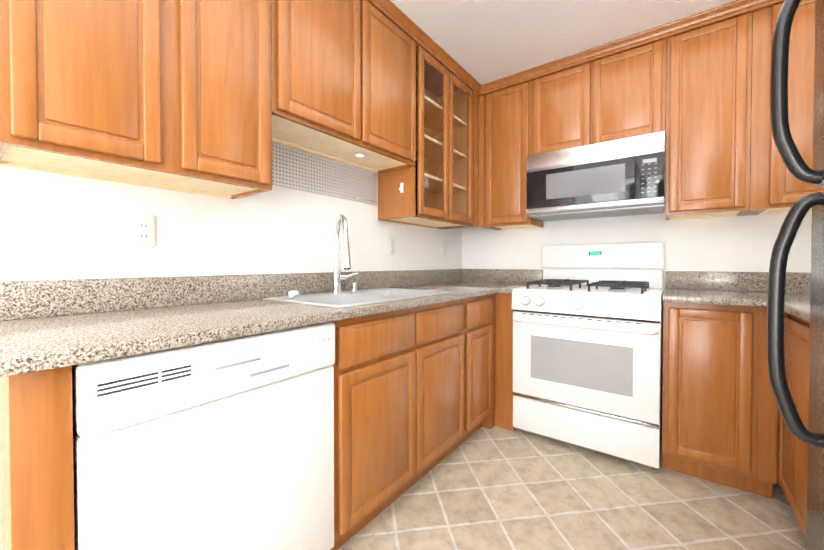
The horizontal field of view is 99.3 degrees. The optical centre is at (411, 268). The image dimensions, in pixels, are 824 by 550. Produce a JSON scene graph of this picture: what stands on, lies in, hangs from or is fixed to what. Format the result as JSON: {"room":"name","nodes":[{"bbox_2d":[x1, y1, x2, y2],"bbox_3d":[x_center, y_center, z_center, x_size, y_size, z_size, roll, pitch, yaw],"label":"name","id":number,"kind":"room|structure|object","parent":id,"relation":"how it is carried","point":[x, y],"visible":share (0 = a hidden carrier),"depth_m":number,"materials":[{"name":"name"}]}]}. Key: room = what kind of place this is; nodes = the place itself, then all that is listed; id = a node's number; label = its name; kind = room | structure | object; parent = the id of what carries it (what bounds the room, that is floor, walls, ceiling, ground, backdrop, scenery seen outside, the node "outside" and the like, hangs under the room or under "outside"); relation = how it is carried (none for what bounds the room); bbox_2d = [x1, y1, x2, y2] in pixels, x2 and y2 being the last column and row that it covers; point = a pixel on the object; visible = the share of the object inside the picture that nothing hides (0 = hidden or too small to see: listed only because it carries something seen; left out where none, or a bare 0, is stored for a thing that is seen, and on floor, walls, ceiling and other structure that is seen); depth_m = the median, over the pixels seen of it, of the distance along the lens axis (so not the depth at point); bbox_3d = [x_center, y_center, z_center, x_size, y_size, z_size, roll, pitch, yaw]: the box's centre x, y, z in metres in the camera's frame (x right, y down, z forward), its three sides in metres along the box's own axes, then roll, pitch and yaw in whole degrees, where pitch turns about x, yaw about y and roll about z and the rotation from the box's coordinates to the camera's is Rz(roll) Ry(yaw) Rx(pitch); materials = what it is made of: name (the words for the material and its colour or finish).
{"room":"kitchen","nodes":[
{"label":"kitchen","id":0,"kind":"room"},
{"bbox_2d":[0,142,461,280],"bbox_3d":[-1.089,-0.146,1.161,0.100,2.410,5.200,1,1,37],"label":"wall","id":1,"kind":"structure","parent":0,"point":[54,226],"depth_m":1.36,"materials":[{"name":"white paint"}]},
{"bbox_2d":[0,0,271,198],"bbox_3d":[-0.840,-0.816,1.130,0.318,1.052,0.671,1,1,37],"label":"upper cabinet","id":2,"kind":"object","parent":1,"relation":"attached to","point":[175,95],"visible":1,"depth_m":1.00,"materials":[{"name":"brown wood"}]},
{"bbox_2d":[131,214,155,247],"bbox_3d":[-0.956,-0.132,1.247,0.009,0.116,0.072,1,1,37],"label":"outlet plate","id":3,"kind":"object","parent":1,"relation":"attached to","point":[142,230],"visible":1,"depth_m":1.24,"materials":[{"name":"white plastic"}]},
{"bbox_2d":[272,142,376,204],"bbox_3d":[-0.479,-0.495,1.860,0.031,0.200,0.897,1,1,37],"label":"pegboard","id":4,"kind":"object","parent":1,"relation":"attached to","point":[293,168],"visible":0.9,"depth_m":1.87,"materials":[{"name":"silver metal"}]},
{"bbox_2d":[271,0,415,172],"bbox_3d":[-0.364,-0.974,1.763,0.318,0.756,0.912,1,1,37],"label":"upper cabinet","id":5,"kind":"object","parent":1,"relation":"attached to","point":[343,81],"visible":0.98,"depth_m":1.62,"materials":[{"name":"brown wood"}]},
{"bbox_2d":[387,237,393,254],"bbox_3d":[-0.140,-0.148,2.336,0.010,0.116,0.072,1,1,37],"label":"switch plate","id":6,"kind":"object","parent":1,"relation":"attached to","point":[390,245],"visible":1,"depth_m":2.33,"materials":[{"name":"white plastic"}]},
{"bbox_2d":[378,45,478,229],"bbox_3d":[0.139,-0.836,2.438,0.318,1.052,0.824,1,1,37],"label":"upper cabinet","id":7,"kind":"object","parent":1,"relation":"attached to","point":[436,186],"visible":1,"depth_m":2.35,"materials":[{"name":"brown wood"}]},
{"bbox_2d":[441,242,445,256],"bbox_3d":[0.261,-0.153,2.872,0.010,0.116,0.072,1,1,37],"label":"switch plate","id":8,"kind":"object","parent":1,"relation":"attached to","point":[443,249],"visible":1,"depth_m":2.87,"materials":[{"name":"white plastic"}]},
{"bbox_2d":[390,0,736,107],"bbox_3d":[-0.040,-1.369,0.358,2.720,0.060,5.200,1,1,37],"label":"ceiling","id":9,"kind":"structure","parent":0,"point":[481,42],"depth_m":1.96,"materials":[{"name":"white paint"}]},
{"bbox_2d":[367,0,480,94],"bbox_3d":[-0.189,-1.328,1.716,0.051,0.058,2.400,1,1,37],"label":"crown molding","id":10,"kind":"structure","parent":9,"relation":"attached to","point":[398,18],"depth_m":2.05,"materials":[{"name":"brown wood"}]},
{"bbox_2d":[479,0,783,96],"bbox_3d":[1.382,-1.333,2.008,2.214,0.058,0.051,1,1,37],"label":"crown molding","id":11,"kind":"structure","parent":9,"relation":"attached to","point":[737,8],"depth_m":2.05,"materials":[{"name":"brown wood"}]},
{"bbox_2d":[337,426,805,549],"bbox_3d":[-0.040,1.101,0.395,2.720,0.060,5.200,1,1,37],"label":"floor","id":12,"kind":"structure","parent":0,"point":[493,488],"depth_m":1.53,"materials":[{"name":"tile"}]},
{"bbox_2d":[72,322,334,549],"bbox_3d":[-0.676,0.622,1.105,0.582,0.877,0.637,1,1,37],"label":"dishwasher","id":13,"kind":"object","parent":12,"relation":"on","point":[226,444],"visible":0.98,"depth_m":0.87,"materials":[{"name":"white plastic"}]},
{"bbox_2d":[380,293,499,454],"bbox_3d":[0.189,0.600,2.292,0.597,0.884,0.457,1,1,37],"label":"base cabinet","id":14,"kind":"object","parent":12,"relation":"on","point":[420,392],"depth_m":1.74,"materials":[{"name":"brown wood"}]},
{"bbox_2d":[0,269,503,377],"bbox_3d":[-0.119,0.094,1.847,0.630,0.140,2.741,1,1,37],"label":"countertop","id":15,"kind":"structure","parent":14,"relation":"on","point":[48,324],"depth_m":1.10,"materials":[{"name":"stone"}]},
{"bbox_2d":[287,214,357,296],"bbox_3d":[-0.370,-0.070,1.719,0.225,0.396,0.435,1,1,37],"label":"faucet","id":16,"kind":"object","parent":15,"relation":"on","point":[338,277],"visible":1,"depth_m":1.80,"materials":[{"name":"silver metal"}]},
{"bbox_2d":[263,288,452,307],"bbox_3d":[-0.216,0.226,1.719,0.495,0.193,0.810,1,1,37],"label":"sink","id":17,"kind":"object","parent":15,"relation":"in","point":[353,298],"visible":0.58,"depth_m":1.73,"materials":[{"name":"white ceramic"}]},
{"bbox_2d":[504,269,542,292],"bbox_3d":[0.789,0.085,2.471,0.076,0.140,0.652,1,1,37],"label":"countertop","id":18,"kind":"structure","parent":14,"relation":"on","point":[513,278],"depth_m":2.76,"materials":[{"name":"stone"}]},
{"bbox_2d":[500,293,513,424],"bbox_3d":[0.480,0.594,2.699,0.576,0.884,0.668,1,1,37],"label":"base cabinet","id":19,"kind":"object","parent":12,"relation":"on","point":[506,311],"depth_m":2.26,"materials":[{"name":"brown wood"}]},
{"bbox_2d":[512,242,664,467],"bbox_3d":[1.105,0.439,2.195,0.754,1.210,0.718,1,1,37],"label":"gas range","id":20,"kind":"object","parent":12,"relation":"on","point":[587,345],"visible":1,"depth_m":1.97,"materials":[{"name":"white metal"}]},
{"bbox_2d":[662,302,785,498],"bbox_3d":[1.863,0.609,1.702,1.039,0.884,0.607,1,1,37],"label":"base cabinet","id":21,"kind":"object","parent":12,"relation":"on","point":[720,416],"visible":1,"depth_m":1.65,"materials":[{"name":"brown wood"}]},
{"bbox_2d":[663,271,767,306],"bbox_3d":[1.588,0.094,1.873,0.388,0.140,0.652,1,1,37],"label":"countertop","id":22,"kind":"structure","parent":21,"relation":"on","point":[699,287],"depth_m":1.99,"materials":[{"name":"stone"}]},
{"bbox_2d":[768,272,810,322],"bbox_3d":[1.680,0.105,1.127,0.654,0.140,1.738,1,1,37],"label":"countertop","id":23,"kind":"structure","parent":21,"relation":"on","point":[797,284],"depth_m":1.79,"materials":[{"name":"stone"}]},
{"bbox_2d":[778,312,809,538],"bbox_3d":[1.520,0.621,0.899,0.627,0.884,1.130,1,1,37],"label":"base cabinet","id":24,"kind":"object","parent":12,"relation":"on","point":[792,462],"visible":0.52,"depth_m":1.31,"materials":[{"name":"brown wood"}]},
{"bbox_2d":[767,0,823,549],"bbox_3d":[0.851,0.224,0.199,0.833,1.700,0.720,1,1,37],"label":"refrigerator","id":25,"kind":"object","parent":12,"relation":"on","point":[812,436],"visible":1,"depth_m":0.66,"materials":[{"name":"black"}]},
{"bbox_2d":[462,108,811,289],"bbox_3d":[1.488,-0.165,2.418,2.520,2.410,0.100,1,1,37],"label":"wall","id":26,"kind":"structure","parent":0,"point":[746,243],"depth_m":2.23,"materials":[{"name":"white paint"}]},
{"bbox_2d":[479,81,543,229],"bbox_3d":[0.765,-0.840,2.684,0.388,1.052,0.318,1,1,37],"label":"upper cabinet","id":27,"kind":"object","parent":26,"relation":"attached to","point":[505,145],"visible":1,"depth_m":2.56,"materials":[{"name":"brown wood"}]},
{"bbox_2d":[532,39,666,154],"bbox_3d":[1.226,-1.062,2.336,0.760,0.598,0.318,1,1,37],"label":"upper cabinet","id":28,"kind":"object","parent":26,"relation":"attached to","point":[622,95],"visible":0.69,"depth_m":2.17,"materials":[{"name":"brown wood"}]},
{"bbox_2d":[526,131,665,220],"bbox_3d":[1.200,-0.555,2.307,0.760,0.406,0.405,1,1,37],"label":"over-the-range microwave","id":29,"kind":"object","parent":28,"relation":"attached to","point":[621,177],"visible":1,"depth_m":2.12,"materials":[{"name":"grey metal"}]},
{"bbox_2d":[665,13,751,219],"bbox_3d":[1.673,-0.830,2.005,0.352,1.052,0.318,1,1,37],"label":"upper cabinet","id":30,"kind":"object","parent":26,"relation":"attached to","point":[708,116],"visible":1,"depth_m":1.87,"materials":[{"name":"brown wood"}]},
{"bbox_2d":[741,0,823,215],"bbox_3d":[2.091,-0.825,1.692,0.689,1.052,0.318,1,1,37],"label":"upper cabinet","id":31,"kind":"object","parent":26,"relation":"attached to","point":[777,186],"visible":0.69,"depth_m":1.72,"materials":[{"name":"brown wood"}]}
]}

